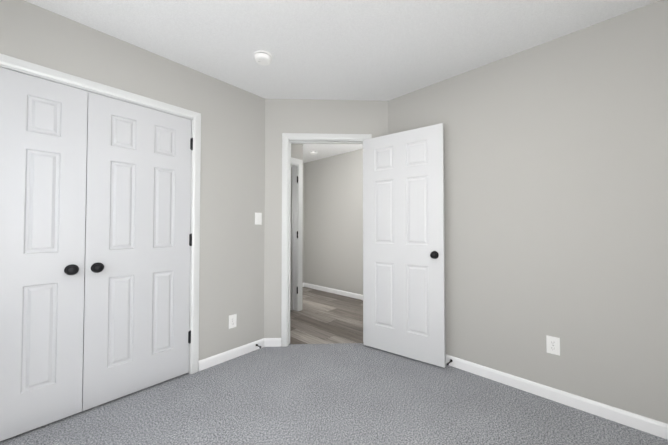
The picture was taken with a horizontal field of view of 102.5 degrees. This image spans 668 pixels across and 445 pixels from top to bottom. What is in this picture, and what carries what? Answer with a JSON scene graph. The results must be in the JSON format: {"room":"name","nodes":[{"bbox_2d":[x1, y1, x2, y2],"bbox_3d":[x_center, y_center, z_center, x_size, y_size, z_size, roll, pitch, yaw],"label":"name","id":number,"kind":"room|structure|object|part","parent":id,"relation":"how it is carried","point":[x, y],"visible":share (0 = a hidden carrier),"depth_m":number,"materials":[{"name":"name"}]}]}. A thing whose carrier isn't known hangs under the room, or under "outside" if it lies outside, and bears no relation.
{"room":"empty bedroom","nodes":[
{"label":"empty bedroom","id":0,"kind":"room"},
{"bbox_2d":[0,0,264,359],"bbox_3d":[-1.426,-0.026,1.929,0.120,2.440,2.195,-1,-2,43],"label":"wall","id":1,"kind":"structure","parent":0,"point":[232,202],"depth_m":2.26,"materials":[{"name":"grey paint"}]},
{"bbox_2d":[0,67,87,440],"bbox_3d":[-1.768,0.165,1.453,0.097,2.012,0.616,-1,-2,43],"label":"closet door","id":2,"kind":"structure","parent":1,"relation":"in","point":[43,141],"depth_m":1.55,"materials":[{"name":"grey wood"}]},
{"bbox_3d":[-1.585,0.288,1.622,0.062,0.066,0.066,-1,-2,43],"label":"knob","id":3,"kind":"part","parent":2,"relation":"part of","materials":[{"name":"black metal"}]},
{"bbox_2d":[0,54,200,373],"bbox_3d":[-1.609,0.166,1.727,0.120,2.049,1.277,-1,-2,43],"label":"door frame","id":4,"kind":"structure","parent":1,"relation":"attached to","point":[5,67],"depth_m":2.05,"materials":[{"name":"white wood"}]},
{"bbox_2d":[82,91,191,410],"bbox_3d":[-1.347,0.174,1.907,0.097,2.012,0.616,-1,-2,43],"label":"closet door","id":5,"kind":"structure","parent":1,"relation":"in","point":[137,262],"depth_m":1.88,"materials":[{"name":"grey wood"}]},
{"bbox_3d":[-1.504,0.290,1.710,0.062,0.066,0.066,-1,-2,43],"label":"knob","id":6,"kind":"part","parent":5,"relation":"part of","materials":[{"name":"black metal"}]},
{"bbox_2d":[188,138,192,343],"bbox_3d":[-1.142,0.139,2.142,0.013,1.642,0.024,-1,-2,43],"label":"right closet door hinges","id":7,"kind":"object","parent":1,"relation":"attached to","point":[190,243],"visible":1,"depth_m":2.14,"materials":[{"name":"black metal"}]},
{"bbox_2d":[198,338,263,370],"bbox_3d":[-0.885,1.164,2.390,0.014,0.079,0.609,-1,-2,43],"label":"baseboard","id":8,"kind":"structure","parent":1,"relation":"attached to","point":[208,362],"depth_m":2.35,"materials":[{"name":"white wood"}]},
{"bbox_2d":[229,314,236,328],"bbox_3d":[-0.900,0.878,2.383,0.010,0.115,0.070,-1,-2,43],"label":"electrical outlet","id":9,"kind":"object","parent":1,"relation":"attached to","point":[232,320],"visible":1,"depth_m":2.38,"materials":[{"name":"white plastic"}]},
{"bbox_2d":[255,212,261,224],"bbox_3d":[-0.727,-0.038,2.584,0.014,0.115,0.070,-1,-2,43],"label":"light switch","id":10,"kind":"object","parent":1,"relation":"attached to","point":[258,218],"visible":1,"depth_m":2.58,"materials":[{"name":"white plastic"}]},
{"bbox_2d":[290,167,291,309],"bbox_3d":[-1.018,0.021,4.259,1.210,2.440,0.120,-1,-2,43],"label":"wall","id":11,"kind":"structure","parent":0,"point":[291,241],"depth_m":3.81,"materials":[{"name":"grey paint"}]},
{"bbox_2d":[291,144,302,308],"bbox_3d":[-0.880,0.004,3.430,0.120,2.440,1.150,-1,-2,43],"label":"wall","id":12,"kind":"structure","parent":0,"point":[296,151],"depth_m":3.78,"materials":[{"name":"grey paint"}]},
{"bbox_2d":[291,157,302,310],"bbox_3d":[-0.809,0.165,3.490,0.137,2.121,0.942,-1,-2,43],"label":"door frame","id":13,"kind":"structure","parent":12,"relation":"attached to","point":[298,162],"depth_m":3.76,"materials":[{"name":"white wood"}]},
{"bbox_2d":[303,163,303,282],"bbox_3d":[-0.971,0.035,4.979,0.120,2.440,1.240,-1,-2,43],"label":"wall","id":14,"kind":"structure","parent":0,"point":[303,222],"depth_m":5.29,"materials":[{"name":"grey paint"}]},
{"bbox_2d":[264,99,387,337],"bbox_3d":[-0.071,-0.010,2.725,1.230,2.440,0.120,0,-1,-2],"label":"wall","id":15,"kind":"structure","parent":0,"point":[325,116],"depth_m":2.67,"materials":[{"name":"grey paint"}]},
{"bbox_2d":[264,338,280,346],"bbox_3d":[-0.600,1.169,2.614,0.167,0.079,0.014,0,-1,-2],"label":"baseboard","id":16,"kind":"structure","parent":15,"relation":"attached to","point":[272,342],"depth_m":2.61,"materials":[{"name":"white wood"}]},
{"bbox_2d":[281,133,371,346],"bbox_3d":[-0.071,0.162,2.713,0.892,2.096,0.138,0,-1,-2],"label":"door frame","id":17,"kind":"structure","parent":15,"relation":"attached to","point":[284,306],"depth_m":2.65,"materials":[{"name":"white wood"}]},
{"bbox_2d":[363,123,445,367],"bbox_3d":[0.605,0.184,2.438,0.752,2.012,0.159,-1,-1,35],"label":"entry door","id":18,"kind":"structure","parent":15,"relation":"in","point":[403,254],"depth_m":2.39,"materials":[{"name":"white wood"}]},
{"bbox_3d":[0.855,0.271,2.259,0.066,0.066,0.159,-1,-1,35],"label":"knob","id":19,"kind":"part","parent":18,"relation":"part of","materials":[{"name":"black metal"}]},
{"bbox_2d":[290,287,362,343],"bbox_3d":[0.448,1.244,2.829,5.270,0.056,2.310,-1,-2,43],"label":"floor","id":20,"kind":"structure","parent":0,"point":[322,317],"depth_m":3.36,"materials":[{"name":"brown wood"}]},
{"bbox_2d":[304,149,362,294],"bbox_3d":[1.255,0.009,3.681,5.330,2.440,0.120,-1,-2,43],"label":"wall","id":21,"kind":"structure","parent":0,"point":[333,222],"depth_m":4.75,"materials":[{"name":"grey paint"}]},
{"bbox_2d":[304,283,362,299],"bbox_3d":[1.242,1.188,3.578,5.000,0.079,0.014,-1,-2,43],"label":"baseboard","id":22,"kind":"structure","parent":21,"relation":"attached to","point":[338,292],"depth_m":4.71,"materials":[{"name":"white wood"}]},
{"bbox_2d":[0,343,667,444],"bbox_3d":[-0.123,1.213,1.324,4.060,0.060,2.995,-1,-2,43],"label":"floor carpet","id":23,"kind":"object","parent":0,"point":[331,394],"visible":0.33,"depth_m":1.69,"materials":[{"name":"grey carpet"}]},
{"bbox_2d":[24,0,659,162],"bbox_3d":[-0.143,-1.291,2.176,5.460,0.100,4.425,-1,-2,43],"label":"ceiling","id":24,"kind":"structure","parent":0,"point":[377,50],"depth_m":1.79,"materials":[{"name":"paint"}]},
{"bbox_2d":[254,50,271,65],"bbox_3d":[-0.531,-1.222,2.006,0.136,0.046,0.136,-1,-2,43],"label":"smoke detector","id":25,"kind":"object","parent":24,"relation":"attached to","point":[263,57],"visible":1,"depth_m":1.97,"materials":[{"name":"white plastic"}]},
{"bbox_2d":[310,150,317,154],"bbox_3d":[-0.344,-1.172,4.517,0.136,0.046,0.136,-1,-2,43],"label":"ceiling light","id":26,"kind":"object","parent":24,"relation":"attached to","point":[313,152],"visible":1,"depth_m":4.48,"materials":[{"name":"white"}]},
{"bbox_2d":[388,0,667,423],"bbox_3d":[1.482,-0.026,1.903,2.580,2.440,0.120,-1,-2,43],"label":"wall","id":27,"kind":"structure","parent":0,"point":[555,187],"depth_m":1.77,"materials":[{"name":"grey paint"}]},
{"bbox_2d":[546,335,559,355],"bbox_3d":[1.474,0.827,1.805,0.070,0.115,0.010,-1,-2,43],"label":"electrical outlet","id":28,"kind":"object","parent":27,"relation":"attached to","point":[552,345],"visible":1,"depth_m":1.80,"materials":[{"name":"white plastic"}]},
{"bbox_2d":[446,354,667,439],"bbox_3d":[1.418,1.153,1.848,2.390,0.079,0.014,-1,-2,43],"label":"baseboard","id":29,"kind":"structure","parent":27,"relation":"attached to","point":[639,422],"depth_m":1.74,"materials":[{"name":"white wood"}]}
]}

